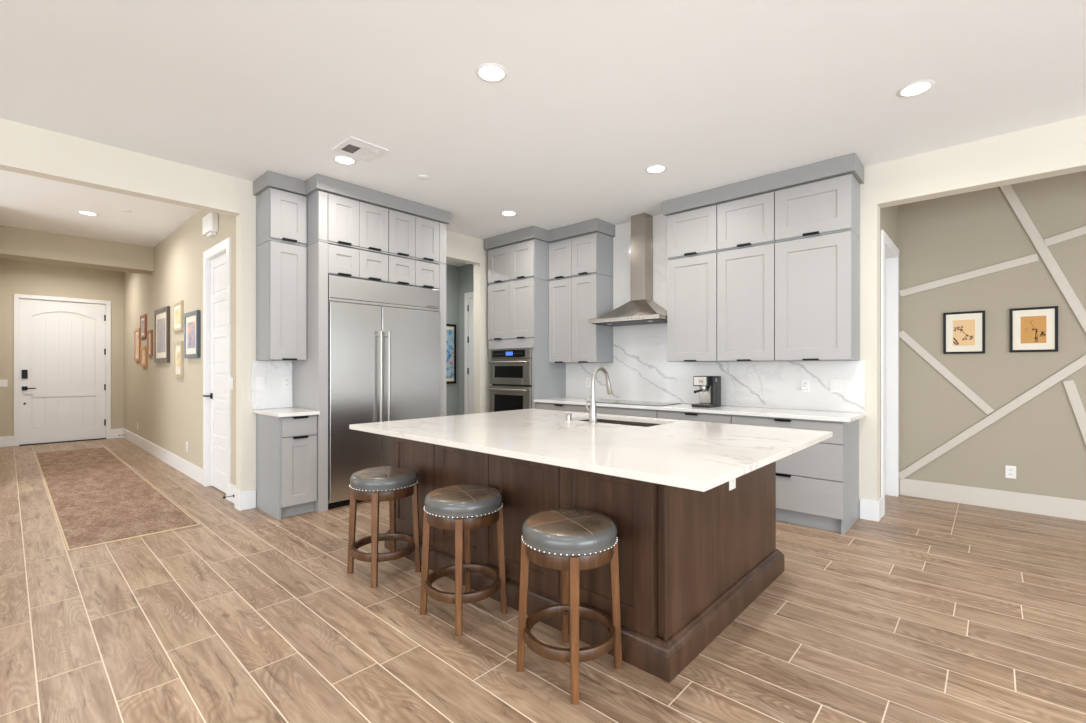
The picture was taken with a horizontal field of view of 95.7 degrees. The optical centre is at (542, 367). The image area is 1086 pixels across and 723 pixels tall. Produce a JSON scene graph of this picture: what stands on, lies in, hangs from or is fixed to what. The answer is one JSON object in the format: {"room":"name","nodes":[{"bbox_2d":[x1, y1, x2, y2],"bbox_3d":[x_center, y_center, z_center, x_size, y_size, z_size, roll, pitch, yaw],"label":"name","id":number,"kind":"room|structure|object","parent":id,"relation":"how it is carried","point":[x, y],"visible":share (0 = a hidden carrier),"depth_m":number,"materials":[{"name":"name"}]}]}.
{"room":"kitchen","nodes":[
{"label":"kitchen","id":0,"kind":"room"},
{"bbox_2d":[0,258,123,436],"bbox_3d":[-8.498,-0.250,8.578,0.120,3.100,1.787,0,0,42],"label":"wall","id":1,"kind":"structure","parent":0,"point":[16,276],"depth_m":8.50,"materials":[{"name":"beige paint"}]},
{"bbox_2d":[0,428,122,446],"bbox_3d":[-8.393,1.214,8.594,0.014,0.172,1.593,0,0,42],"label":"baseboard","id":2,"kind":"structure","parent":1,"relation":"attached to","point":[7,441],"depth_m":8.14,"materials":[{"name":"white paint"}]},
{"bbox_2d":[19,298,105,444],"bbox_3d":[-8.396,0.057,8.616,0.109,2.454,1.086,0,0,42],"label":"door","id":3,"kind":"structure","parent":1,"relation":"in","point":[62,344],"depth_m":8.60,"materials":[{"name":"white paint"}]},
{"bbox_2d":[14,294,110,445],"bbox_3d":[-8.423,0.033,8.645,0.136,2.535,1.219,0,0,42],"label":"trim","id":4,"kind":"structure","parent":1,"relation":"attached to","point":[16,296],"depth_m":8.49,"materials":[{"name":"white paint"}]},
{"bbox_2d":[19,438,105,445],"bbox_3d":[-8.397,1.292,8.618,0.075,0.013,1.086,0,0,42],"label":"trim","id":5,"kind":"structure","parent":1,"relation":"attached to","point":[98,438],"depth_m":8.59,"materials":[{"name":"wood"}]},
{"bbox_2d":[0,225,153,273],"bbox_3d":[-6.483,-1.623,6.870,0.400,0.355,1.587,0,0,42],"label":"beam","id":6,"kind":"structure","parent":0,"point":[16,243],"depth_m":6.69,"materials":[{"name":"beige paint"}]},
{"bbox_2d":[0,170,199,271],"bbox_3d":[-6.833,-1.850,5.564,7.205,0.100,4.187,0,0,42],"label":"ceiling","id":7,"kind":"structure","parent":0,"point":[26,201],"depth_m":5.68,"materials":[{"name":"paint"}]},
{"bbox_2d":[77,210,98,215],"bbox_3d":[-5.287,-1.797,5.703,0.190,0.006,0.190,0,0,42],"label":"recessed light","id":8,"kind":"object","parent":7,"relation":"in","point":[78,211],"visible":1,"depth_m":5.71,"materials":[{"name":"white paint"}]},
{"bbox_2d":[124,210,235,485],"bbox_3d":[-5.338,-0.250,6.980,6.900,3.100,0.120,0,0,42],"label":"wall","id":9,"kind":"structure","parent":0,"point":[167,409],"depth_m":6.50,"materials":[{"name":"beige paint"}]},
{"bbox_2d":[134,328,140,361],"bbox_3d":[-6.738,-0.383,8.161,0.440,0.545,0.025,0,0,42],"label":"framed picture","id":10,"kind":"object","parent":9,"relation":"attached to","point":[137,341],"visible":0.92,"depth_m":8.15,"materials":[{"name":"orange wood"}]},
{"bbox_2d":[136,334,138,355],"bbox_3d":[-6.740,-0.383,8.159,0.254,0.349,0.001,0,0,42],"label":"artwork","id":11,"kind":"object","parent":10,"relation":"attached to","point":[137,335],"depth_m":8.14},
{"bbox_2d":[140,314,146,338],"bbox_3d":[-6.366,-0.657,7.820,0.410,0.365,0.025,0,0,42],"label":"framed picture","id":12,"kind":"object","parent":9,"relation":"attached to","point":[143,319],"visible":1,"depth_m":7.79,"materials":[{"name":"brown wood"}]},
{"bbox_2d":[140,346,146,365],"bbox_3d":[-6.329,-0.180,7.786,0.410,0.310,0.025,0,0,42],"label":"framed picture","id":13,"kind":"object","parent":9,"relation":"attached to","point":[143,350],"visible":0.95,"depth_m":7.79,"materials":[{"name":"orange wood"}]},
{"bbox_2d":[147,330,152,356],"bbox_3d":[-5.962,-0.375,7.450,0.275,0.400,0.025,0,0,42],"label":"framed picture","id":14,"kind":"object","parent":9,"relation":"attached to","point":[149,332],"visible":1,"depth_m":7.42,"materials":[{"name":"brown wood"}]},
{"bbox_2d":[154,306,169,362],"bbox_3d":[-5.325,-0.453,6.861,0.840,0.755,0.035,0,0,42],"label":"framed picture","id":15,"kind":"object","parent":9,"relation":"attached to","point":[162,315],"visible":1,"depth_m":6.80,"materials":[{"name":"brown metal"}]},
{"bbox_2d":[157,318,164,352],"bbox_3d":[-5.330,-0.453,6.855,0.534,0.469,0.001,0,0,42],"label":"artwork","id":16,"kind":"object","parent":15,"relation":"attached to","point":[160,321],"depth_m":6.86},
{"bbox_2d":[173,300,182,331],"bbox_3d":[-4.639,-0.652,6.240,0.450,0.375,0.025,0,0,42],"label":"framed picture","id":17,"kind":"object","parent":9,"relation":"attached to","point":[177,306],"visible":1,"depth_m":6.21,"materials":[{"name":"gold metal"}]},
{"bbox_2d":[175,309,179,324],"bbox_3d":[-4.641,-0.652,6.238,0.264,0.189,0.001,0,0,42],"label":"artwork","id":18,"kind":"object","parent":17,"relation":"attached to","point":[177,311],"depth_m":6.24},
{"bbox_2d":[174,341,182,377],"bbox_3d":[-4.606,-0.107,6.210,0.360,0.455,0.025,0,0,42],"label":"framed picture","id":19,"kind":"object","parent":9,"relation":"attached to","point":[178,346],"visible":1,"depth_m":6.21,"materials":[{"name":"gold metal"}]},
{"bbox_2d":[123,428,235,502],"bbox_3d":[-5.349,1.214,6.898,6.795,0.172,0.014,0,0,42],"label":"baseboard","id":20,"kind":"structure","parent":9,"relation":"attached to","point":[182,465],"depth_m":6.48,"materials":[{"name":"white paint"}]},
{"bbox_2d":[184,310,200,358],"bbox_3d":[-4.106,-0.385,5.746,0.585,0.540,0.035,0,0,42],"label":"framed picture","id":21,"kind":"object","parent":9,"relation":"attached to","point":[192,320],"visible":1,"depth_m":5.70},
{"bbox_2d":[188,321,194,347],"bbox_3d":[-4.111,-0.385,5.740,0.349,0.304,0.001,0,0,42],"label":"artwork","id":22,"kind":"object","parent":21,"relation":"attached to","point":[191,324],"depth_m":5.73},
{"bbox_2d":[202,213,217,237],"bbox_3d":[-3.508,-1.495,5.173,0.320,0.210,0.074,0,0,42],"label":"door chime","id":23,"kind":"object","parent":9,"relation":"attached to","point":[210,221],"visible":1,"depth_m":5.09,"materials":[{"name":"white plastic"}]},
{"bbox_2d":[203,253,225,492],"bbox_3d":[-3.410,0.051,5.159,0.787,2.467,0.104,0,0,42],"label":"door","id":24,"kind":"structure","parent":9,"relation":"in","point":[217,395],"depth_m":5.21,"materials":[{"name":"white paint"}]},
{"bbox_2d":[203,237,230,500],"bbox_3d":[-3.376,0.010,5.158,0.935,2.580,0.116,0,0,42],"label":"trim","id":25,"kind":"structure","parent":9,"relation":"attached to","point":[223,247],"depth_m":5.37,"materials":[{"name":"white paint"}]},
{"bbox_2d":[0,118,488,491],"bbox_3d":[-2.409,-0.255,4.971,0.135,3.110,5.885,0,0,42],"label":"wall","id":26,"kind":"structure","parent":0,"point":[25,149],"depth_m":4.35,"materials":[{"name":"beige paint"}]},
{"bbox_2d":[234,489,255,510],"bbox_3d":[-2.769,1.214,4.566,0.149,0.172,0.136,0,0,42],"label":"baseboard","id":27,"kind":"structure","parent":26,"relation":"attached to","point":[243,500],"depth_m":4.52,"materials":[{"name":"white paint"}]},
{"bbox_2d":[251,361,292,409],"bbox_3d":[-2.576,0.158,4.674,0.016,0.452,0.360,0,0,42],"label":"backsplash","id":28,"kind":"structure","parent":26,"relation":"attached to","point":[273,395],"depth_m":4.66,"materials":[{"name":"stone"}]},
{"bbox_2d":[256,377,264,388],"bbox_3d":[-2.637,0.140,4.587,0.009,0.118,0.078,0,0,42],"label":"light switch","id":29,"kind":"object","parent":28,"relation":"attached to","point":[260,381],"visible":1,"depth_m":4.58,"materials":[{"name":"white plastic"}]},
{"bbox_2d":[283,376,290,388],"bbox_3d":[-2.480,0.140,4.760,0.008,0.118,0.075,0,0,42],"label":"outlet","id":30,"kind":"object","parent":28,"relation":"attached to","point":[286,379],"visible":1,"depth_m":4.75,"materials":[{"name":"white plastic"}]},
{"bbox_2d":[256,241,306,360],"bbox_3d":[-2.427,-0.600,4.566,0.381,1.060,0.318,0,0,42],"label":"upper cabinet","id":31,"kind":"object","parent":26,"relation":"attached to","point":[281,268],"visible":1,"depth_m":4.46,"materials":[{"name":"grey paint"}]},
{"bbox_2d":[256,187,306,246],"bbox_3d":[-2.427,-1.367,4.566,0.381,0.467,0.318,0,0,42],"label":"upper cabinet","id":32,"kind":"object","parent":26,"relation":"attached to","point":[281,216],"visible":0.98,"depth_m":4.45,"materials":[{"name":"grey paint"}]},
{"bbox_2d":[253,171,304,195],"bbox_3d":[-2.444,-1.665,4.545,0.383,0.125,0.318,0,0,42],"label":"crown molding","id":33,"kind":"structure","parent":32,"relation":"on","point":[270,179],"depth_m":4.42,"materials":[{"name":"grey paint"}]},
{"bbox_2d":[306,190,388,254],"bbox_3d":[-1.994,-1.371,4.858,0.626,0.459,0.691,0,0,42],"label":"upper cabinet","id":34,"kind":"object","parent":26,"relation":"attached to","point":[333,219],"visible":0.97,"depth_m":4.60,"materials":[{"name":"grey paint"}]},
{"bbox_2d":[303,174,449,223],"bbox_3d":[-1.753,-1.665,5.116,0.633,0.125,1.457,0,0,42],"label":"crown molding","id":35,"kind":"structure","parent":34,"relation":"attached to","point":[318,182],"depth_m":4.76,"materials":[{"name":"grey paint"}]},
{"bbox_2d":[328,244,387,282],"bbox_3d":[-1.965,-1.000,4.889,0.626,0.276,0.606,0,0,42],"label":"upper cabinet","id":36,"kind":"object","parent":26,"relation":"attached to","point":[343,261],"visible":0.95,"depth_m":4.68,"materials":[{"name":"grey paint"}]},
{"bbox_2d":[386,255,438,289],"bbox_3d":[-1.552,-1.000,5.341,0.626,0.276,0.610,0,0,42],"label":"upper cabinet","id":37,"kind":"object","parent":26,"relation":"attached to","point":[401,271],"visible":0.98,"depth_m":5.13,"materials":[{"name":"grey paint"}]},
{"bbox_2d":[387,209,445,264],"bbox_3d":[-1.521,-1.371,5.375,0.626,0.459,0.702,0,0,42],"label":"upper cabinet","id":38,"kind":"object","parent":26,"relation":"attached to","point":[409,236],"visible":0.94,"depth_m":5.15,"materials":[{"name":"grey paint"}]},
{"bbox_2d":[467,298,473,413],"bbox_3d":[-0.900,0.092,7.548,0.793,2.395,0.026,0,0,42],"label":"door","id":39,"kind":"structure","parent":26,"relation":"in","point":[470,307],"depth_m":7.78,"materials":[{"name":"white paint"}]},
{"bbox_2d":[446,259,467,265],"bbox_3d":[-2.092,-1.700,6.380,1.300,0.100,3.378,0,0,42],"label":"ceiling","id":40,"kind":"structure","parent":0,"point":[449,262],"depth_m":7.75,"materials":[{"name":"paint"}]},
{"bbox_2d":[446,264,473,415],"bbox_3d":[-2.092,-0.175,6.380,1.300,2.950,3.378,0,0,42],"label":"wall","id":41,"kind":"structure","parent":0,"point":[459,279],"depth_m":7.92,"materials":[{"name":"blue paint"}]},
{"bbox_2d":[446,324,455,383],"bbox_3d":[-1.607,-0.225,7.701,0.030,0.950,0.595,0,0,42],"label":"framed picture","id":42,"kind":"object","parent":41,"relation":"attached to","point":[450,328],"visible":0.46,"depth_m":7.84},
{"bbox_2d":[446,329,453,377],"bbox_3d":[-1.603,-0.225,7.697,0.001,0.774,0.515,0,0,42],"label":"artwork","id":43,"kind":"object","parent":42,"relation":"attached to","point":[449,332],"depth_m":7.83},
{"bbox_2d":[0,0,1085,239],"bbox_3d":[0.571,-1.790,0.694,10.295,0.120,10.995,0,0,42],"label":"ceiling","id":44,"kind":"structure","parent":0,"point":[594,94],"depth_m":3.00,"materials":[{"name":"paint"}]},
{"bbox_2d":[333,155,356,164],"bbox_3d":[-1.647,-1.727,4.082,0.190,0.006,0.190,0,0,42],"label":"recessed light","id":45,"kind":"object","parent":44,"relation":"in","point":[342,159],"visible":1,"depth_m":4.07,"materials":[{"name":"white paint"}]},
{"bbox_2d":[332,136,388,161],"bbox_3d":[-1.446,-1.726,3.886,0.320,0.008,0.313,0,0,42],"label":"ceiling vent","id":46,"kind":"object","parent":44,"relation":"in","point":[353,147],"visible":1,"depth_m":3.88,"materials":[{"name":"white paint"}]},
{"bbox_2d":[475,63,507,82],"bbox_3d":[-0.302,-1.727,2.878,0.190,0.006,0.190,0,0,42],"label":"recessed light","id":47,"kind":"object","parent":44,"relation":"in","point":[488,72],"visible":1,"depth_m":2.87,"materials":[{"name":"white paint"}]},
{"bbox_2d":[500,210,516,215],"bbox_3d":[-0.382,-1.727,5.486,0.190,0.006,0.190,0,0,42],"label":"recessed light","id":48,"kind":"object","parent":44,"relation":"in","point":[505,213],"visible":1,"depth_m":5.49,"materials":[{"name":"white paint"}]},
{"bbox_2d":[645,164,666,172],"bbox_3d":[0.981,-1.727,4.266,0.190,0.006,0.190,0,0,42],"label":"recessed light","id":49,"kind":"object","parent":44,"relation":"in","point":[658,168],"visible":1,"depth_m":4.25,"materials":[{"name":"white paint"}]},
{"bbox_2d":[897,80,934,96],"bbox_3d":[2.307,-1.727,3.040,0.190,0.006,0.190,0,0,42],"label":"recessed light","id":50,"kind":"object","parent":44,"relation":"in","point":[918,87],"visible":1,"depth_m":3.04,"materials":[{"name":"white paint"}]},
{"bbox_2d":[0,438,1085,722],"bbox_3d":[-2.052,1.350,3.164,17.500,0.100,11.100,0,0,42],"label":"floor","id":51,"kind":"structure","parent":0,"point":[929,611],"depth_m":2.40,"materials":[{"name":"brown wood"}]},
{"bbox_2d":[35,447,199,550],"bbox_3d":[-5.268,1.294,5.753,5.860,0.009,0.790,0,0,42],"label":"runner rug","id":52,"kind":"object","parent":51,"relation":"on","point":[96,498],"visible":1,"depth_m":4.75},
{"bbox_2d":[256,413,316,519],"bbox_3d":[-2.344,0.858,4.490,0.606,0.884,0.318,0,0,42],"label":"base cabinet","id":53,"kind":"object","parent":51,"relation":"on","point":[286,447],"visible":0.96,"depth_m":4.33,"materials":[{"name":"grey paint"}]},
{"bbox_2d":[253,407,319,416],"bbox_3d":[-2.341,0.400,4.469,0.638,0.030,0.346,0,0,42],"label":"countertop","id":54,"kind":"structure","parent":53,"relation":"on","point":[290,411],"depth_m":4.35,"materials":[{"name":"stone"}]},
{"bbox_2d":[293,241,445,512],"bbox_3d":[-1.764,0.081,5.126,0.603,2.438,1.397,0,0,42],"label":"surround","id":55,"kind":"object","parent":51,"relation":"on","point":[310,376],"visible":0.39,"depth_m":4.46,"materials":[{"name":"grey paint"}]},
{"bbox_2d":[328,275,439,508],"bbox_3d":[-1.724,0.225,5.087,0.689,2.150,1.213,0,0,42],"label":"refrigerator","id":56,"kind":"object","parent":51,"relation":"on","point":[384,338],"visible":0.73,"depth_m":4.76,"materials":[{"name":"metal"}]},
{"bbox_2d":[347,466,420,587],"bbox_3d":[-1.010,0.977,3.126,0.417,0.646,0.416,0,0,42],"label":"bar stool","id":57,"kind":"object","parent":51,"relation":"on","point":[374,485],"visible":1,"depth_m":3.02,"materials":[{"name":"brown wood"}]},
{"bbox_2d":[420,484,506,635],"bbox_3d":[-0.420,0.977,2.607,0.417,0.646,0.416,0,0,42],"label":"bar stool","id":58,"kind":"object","parent":51,"relation":"on","point":[466,507],"visible":1,"depth_m":2.50,"materials":[{"name":"brown wood"}]},
{"bbox_2d":[488,278,565,411],"bbox_3d":[-0.222,0.099,6.515,0.847,2.403,0.651,0,0,42],"label":"tall cabinet","id":59,"kind":"object","parent":51,"relation":"on","point":[518,311],"visible":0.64,"depth_m":6.20,"materials":[{"name":"grey paint"}]},
{"bbox_2d":[488,348,531,411],"bbox_3d":[-0.256,0.357,6.476,0.744,1.195,0.638,0,0,42],"label":"wall oven","id":60,"kind":"object","parent":59,"relation":"on","point":[510,369],"visible":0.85,"depth_m":6.26,"materials":[{"name":"silver metal"}]},
{"bbox_2d":[536,402,585,412],"bbox_3d":[0.387,0.858,5.978,0.774,0.884,0.621,0,0,42],"label":"base cabinet","id":61,"kind":"object","parent":51,"relation":"on","point":[539,405],"visible":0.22,"depth_m":5.75,"materials":[{"name":"grey paint"}]},
{"bbox_2d":[534,397,865,421],"bbox_3d":[1.329,0.400,5.110,3.337,0.030,0.631,0,0,42],"label":"countertop","id":62,"kind":"structure","parent":61,"relation":"on","point":[838,416],"depth_m":4.45,"materials":[{"name":"stone"}]},
{"bbox_2d":[587,399,680,405],"bbox_3d":[0.989,0.381,5.418,0.915,0.007,0.470,0,0,42],"label":"cooktop","id":63,"kind":"object","parent":62,"relation":"in","point":[647,403],"visible":0.99,"depth_m":5.38,"materials":[{"name":"glass"}]},
{"bbox_2d":[692,376,720,407],"bbox_3d":[1.616,0.232,4.866,0.194,0.305,0.318,0,0,42],"label":"espresso machine","id":64,"kind":"object","parent":62,"relation":"on","point":[710,386],"visible":1,"depth_m":4.82,"materials":[{"name":"black plastic"}]},
{"bbox_2d":[692,403,715,407],"bbox_3d":[1.589,0.369,4.845,0.182,0.031,0.165,0,0,42],"label":"drip tray","id":65,"kind":"object","parent":64,"relation":"on","point":[704,405],"depth_m":4.79,"materials":[{"name":"metal"}]},
{"bbox_2d":[516,509,621,703],"bbox_3d":[0.114,0.977,2.125,0.417,0.646,0.416,0,0,42],"label":"bar stool","id":66,"kind":"object","parent":51,"relation":"on","point":[569,541],"visible":1,"depth_m":2.02,"materials":[{"name":"wood"}]},
{"bbox_2d":[385,436,783,682],"bbox_3d":[0.200,0.859,3.350,2.263,0.883,1.517,0,0,42],"label":"base cabinet","id":67,"kind":"object","parent":51,"relation":"on","point":[691,562],"visible":0.42,"depth_m":2.44,"materials":[{"name":"brown wood"}]},
{"bbox_2d":[349,409,832,491],"bbox_3d":[0.216,0.401,3.158,2.520,0.030,1.797,0,0,42],"label":"countertop","id":68,"kind":"structure","parent":67,"relation":"on","point":[692,455],"depth_m":2.56,"materials":[{"name":"stone"}]},
{"bbox_2d":[585,367,612,423],"bbox_3d":[0.404,0.188,3.510,0.092,0.395,0.256,0,0,42],"label":"faucet","id":69,"kind":"object","parent":68,"relation":"on","point":[592,411],"visible":1,"depth_m":3.42,"materials":[{"name":"silver metal"}]},
{"bbox_2d":[578,419,661,426],"bbox_3d":[0.550,0.520,3.627,0.779,0.208,0.459,0,0,42],"label":"sink","id":70,"kind":"object","parent":68,"relation":"in","point":[598,420],"visible":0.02,"depth_m":3.84,"materials":[{"name":"metal"}]},
{"bbox_2d":[729,478,735,490],"bbox_3d":[1.006,0.587,2.610,0.006,0.117,0.080,0,0,42],"label":"outlet plate","id":71,"kind":"object","parent":67,"relation":"attached to","point":[732,483],"depth_m":2.61,"materials":[{"name":"white plastic"}]},
{"bbox_2d":[586,405,657,417],"bbox_3d":[1.002,0.858,5.415,0.885,0.884,0.621,0,0,42],"label":"base cabinet","id":72,"kind":"object","parent":51,"relation":"on","point":[649,413],"visible":0.06,"depth_m":5.15,"materials":[{"name":"grey paint"}]},
{"bbox_2d":[657,410,731,423],"bbox_3d":[1.605,0.858,4.864,0.741,0.884,0.621,0,0,42],"label":"base cabinet","id":73,"kind":"object","parent":51,"relation":"on","point":[663,414],"visible":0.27,"depth_m":4.63,"materials":[{"name":"grey paint"}]},
{"bbox_2d":[732,415,858,534],"bbox_3d":[2.204,0.858,4.316,0.874,0.884,0.621,0,0,42],"label":"base cabinet","id":74,"kind":"object","parent":51,"relation":"on","point":[817,485],"visible":0.52,"depth_m":3.98,"materials":[{"name":"grey paint"}]},
{"bbox_2d":[880,205,896,496],"bbox_3d":[3.248,-0.215,4.707,0.120,3.030,1.060,0,0,42],"label":"wall","id":75,"kind":"structure","parent":0,"point":[888,215],"depth_m":4.49,"materials":[{"name":"paint"}]},
{"bbox_2d":[860,497,882,521],"bbox_3d":[2.851,1.214,4.264,0.137,0.172,0.199,0,0,42],"label":"baseboard","id":76,"kind":"structure","parent":75,"relation":"attached to","point":[871,510],"depth_m":4.19,"materials":[{"name":"white paint"}]},
{"bbox_2d":[885,258,886,494],"bbox_3d":[3.248,0.086,4.710,0.105,2.403,0.804,0,0,42],"label":"door","id":77,"kind":"structure","parent":75,"relation":"in","point":[885,258],"depth_m":4.96,"materials":[{"name":"white paint"}]},
{"bbox_2d":[881,230,898,515],"bbox_3d":[3.260,0.045,4.707,0.138,2.510,0.997,0,0,42],"label":"trim","id":78,"kind":"structure","parent":75,"relation":"attached to","point":[889,250],"depth_m":4.97,"materials":[{"name":"white paint"}]},
{"bbox_2d":[744,115,1085,517],"bbox_3d":[2.818,-0.215,4.280,11.580,3.030,0.150,0,0,42],"label":"wall","id":79,"kind":"structure","parent":0,"point":[1056,148],"depth_m":3.96,"materials":[{"name":"beige paint"}]},
{"bbox_2d":[464,292,473,413],"bbox_3d":[-0.896,0.050,7.547,0.970,2.500,0.018,0,0,42],"label":"trim","id":80,"kind":"structure","parent":79,"relation":"attached to","point":[468,295],"depth_m":7.83,"materials":[{"name":"white paint"}]},
{"bbox_2d":[488,239,549,284],"bbox_3d":[-0.222,-1.344,6.515,0.847,0.482,0.651,0,0,42],"label":"upper cabinet","id":81,"kind":"object","parent":79,"relation":"attached to","point":[528,259],"visible":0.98,"depth_m":6.20,"materials":[{"name":"grey paint"}]},
{"bbox_2d":[484,218,614,249],"bbox_3d":[0.048,-1.658,6.263,1.657,0.140,0.658,0,0,42],"label":"crown molding","id":82,"kind":"structure","parent":81,"relation":"on","point":[593,225],"depth_m":6.03,"materials":[{"name":"grey paint"}]},
{"bbox_2d":[549,274,612,362],"bbox_3d":[0.457,-0.582,6.077,0.742,1.036,0.381,0,0,42],"label":"upper cabinet","id":83,"kind":"object","parent":79,"relation":"attached to","point":[573,302],"visible":0.98,"depth_m":5.90,"materials":[{"name":"grey paint"}]},
{"bbox_2d":[549,232,612,280],"bbox_3d":[0.457,-1.344,6.077,0.742,0.482,0.381,0,0,42],"label":"upper cabinet","id":84,"kind":"object","parent":79,"relation":"attached to","point":[592,253],"visible":0.98,"depth_m":5.90,"materials":[{"name":"grey paint"}]},
{"bbox_2d":[589,213,666,325],"bbox_3d":[1.014,-1.111,5.462,0.893,1.232,0.498,0,0,42],"label":"range hood","id":85,"kind":"object","parent":79,"relation":"attached to","point":[641,309],"visible":0.99,"depth_m":5.49,"materials":[{"name":"metal"}]},
{"bbox_2d":[667,204,717,259],"bbox_3d":[1.593,-1.354,5.038,0.526,0.462,0.381,0,0,42],"label":"upper cabinet","id":86,"kind":"object","parent":79,"relation":"attached to","point":[690,233],"visible":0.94,"depth_m":4.91,"materials":[{"name":"grey paint"}]},
{"bbox_2d":[663,153,863,215],"bbox_3d":[2.004,-1.658,4.657,1.706,0.140,0.388,0,0,42],"label":"crown molding","id":87,"kind":"structure","parent":86,"relation":"on","point":[850,163],"depth_m":4.37,"materials":[{"name":"grey paint"}]},
{"bbox_2d":[667,252,726,361],"bbox_3d":[1.593,-0.592,5.038,0.526,1.056,0.381,0,0,42],"label":"upper cabinet","id":88,"kind":"object","parent":79,"relation":"attached to","point":[691,281],"visible":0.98,"depth_m":4.92,"materials":[{"name":"grey paint"}]},
{"bbox_2d":[566,214,864,412],"bbox_3d":[1.534,-0.672,5.339,3.331,2.112,0.016,0,0,42],"label":"backsplash","id":89,"kind":"structure","parent":79,"relation":"attached to","point":[640,370],"depth_m":5.48,"materials":[{"name":"stone"}]},
{"bbox_2d":[801,379,809,391],"bbox_3d":[2.414,0.162,4.517,0.075,0.118,0.008,0,0,42],"label":"outlet","id":90,"kind":"object","parent":89,"relation":"attached to","point":[804,382],"visible":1,"depth_m":4.51,"materials":[{"name":"white plastic"}]},
{"bbox_2d":[830,379,851,392],"bbox_3d":[2.622,0.157,4.326,0.165,0.118,0.009,0,0,42],"label":"light switch","id":91,"kind":"object","parent":89,"relation":"attached to","point":[836,385],"visible":1,"depth_m":4.32,"materials":[{"name":"white plastic"}]},
{"bbox_2d":[717,243,774,361],"bbox_3d":[1.983,-0.592,4.681,0.523,1.056,0.381,0,0,42],"label":"upper cabinet","id":92,"kind":"object","parent":79,"relation":"attached to","point":[745,276],"visible":0.97,"depth_m":4.56,"materials":[{"name":"grey paint"}]},
{"bbox_2d":[717,191,775,251],"bbox_3d":[1.983,-1.354,4.681,0.523,0.462,0.381,0,0,42],"label":"upper cabinet","id":93,"kind":"object","parent":79,"relation":"attached to","point":[749,221],"visible":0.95,"depth_m":4.55,"materials":[{"name":"grey paint"}]},
{"bbox_2d":[775,230,859,360],"bbox_3d":[2.396,-0.592,4.303,0.589,1.056,0.381,0,0,42],"label":"upper cabinet","id":94,"kind":"object","parent":79,"relation":"attached to","point":[817,278],"visible":1,"depth_m":4.17,"materials":[{"name":"grey paint"}]},
{"bbox_2d":[775,173,859,242],"bbox_3d":[2.396,-1.354,4.303,0.589,0.462,0.381,0,0,42],"label":"upper cabinet","id":95,"kind":"object","parent":79,"relation":"attached to","point":[831,205],"visible":0.97,"depth_m":4.16,"materials":[{"name":"grey paint"}]},
{"bbox_2d":[897,171,1085,500],"bbox_3d":[5.757,-0.215,3.212,5.840,3.030,0.120,0,0,42],"label":"wall","id":96,"kind":"structure","parent":0,"point":[939,238],"depth_m":4.57,"materials":[{"name":"paint"}]},
{"bbox_2d":[899,330,994,414],"bbox_3d":[3.914,0.025,4.803,0.740,0.824,0.018,0,0,42],"label":"trim","id":97,"kind":"structure","parent":96,"relation":"attached to","point":[905,337],"depth_m":4.78,"materials":[{"name":"beige paint"}]},
{"bbox_2d":[943,310,984,353],"bbox_3d":[4.026,-0.338,4.697,0.304,0.401,0.022,0,0,42],"label":"framed picture","id":98,"kind":"object","parent":96,"relation":"attached to","point":[963,332],"visible":1,"depth_m":4.69,"materials":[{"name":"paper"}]},
{"bbox_2d":[953,319,974,345],"bbox_3d":[4.025,-0.338,4.696,0.160,0.245,0.001,0,0,42],"label":"artwork","id":99,"kind":"object","parent":98,"relation":"attached to","point":[963,329],"depth_m":4.69,"materials":[{"name":"beige paper"}]},
{"bbox_2d":[899,254,1038,296],"bbox_3d":[4.028,-0.873,4.699,1.014,0.289,0.018,0,0,42],"label":"trim","id":100,"kind":"structure","parent":96,"relation":"attached to","point":[1031,258],"depth_m":4.66,"materials":[{"name":"beige paint"}]},
{"bbox_2d":[899,355,1085,479],"bbox_3d":[4.616,-0.081,4.161,2.648,2.445,0.020,0,0,42],"label":"trim","id":101,"kind":"structure","parent":96,"relation":"attached to","point":[1076,365],"depth_m":4.53,"materials":[{"name":"beige paint"}]},
{"bbox_2d":[900,478,1085,520],"bbox_3d":[5.394,1.214,3.452,4.700,0.172,0.014,0,0,42],"label":"baseboard","id":102,"kind":"structure","parent":96,"relation":"attached to","point":[1067,508],"depth_m":4.54,"materials":[{"name":"beige paint"}]},
{"bbox_2d":[1005,465,1015,478],"bbox_3d":[4.270,0.950,4.483,0.072,0.115,0.008,0,0,42],"label":"outlet","id":103,"kind":"object","parent":96,"relation":"attached to","point":[1010,471],"visible":1,"depth_m":4.48,"materials":[{"name":"white plastic"}]},
{"bbox_2d":[1010,306,1057,351],"bbox_3d":[4.373,-0.342,4.379,0.306,0.397,0.022,0,0,42],"label":"framed picture","id":104,"kind":"object","parent":96,"relation":"attached to","point":[1033,329],"visible":1,"depth_m":4.37,"materials":[{"name":"paper"}]},
{"bbox_2d":[1021,316,1045,343],"bbox_3d":[4.372,-0.342,4.378,0.162,0.241,0.001,0,0,42],"label":"artwork","id":105,"kind":"object","parent":104,"relation":"attached to","point":[1033,328],"depth_m":4.38,"materials":[{"name":"paper"}]},
{"bbox_2d":[1000,185,1085,332],"bbox_3d":[4.452,-0.930,4.311,0.660,1.563,0.019,0,0,42],"label":"trim","id":106,"kind":"structure","parent":96,"relation":"attached to","point":[1038,242],"depth_m":4.32,"materials":[{"name":"beige paint"}]},
{"bbox_2d":[1044,226,1085,245],"bbox_3d":[5.003,-1.331,3.807,1.573,0.522,0.018,0,0,42],"label":"trim","id":107,"kind":"structure","parent":96,"relation":"attached to","point":[1080,231],"depth_m":4.24,"materials":[{"name":"beige paint"}]},
{"bbox_2d":[1063,380,1085,444],"bbox_3d":[4.625,0.610,4.153,0.315,1.015,0.018,0,0,42],"label":"trim","id":108,"kind":"structure","parent":96,"relation":"attached to","point":[1070,387],"depth_m":4.20,"materials":[{"name":"beige paint"}]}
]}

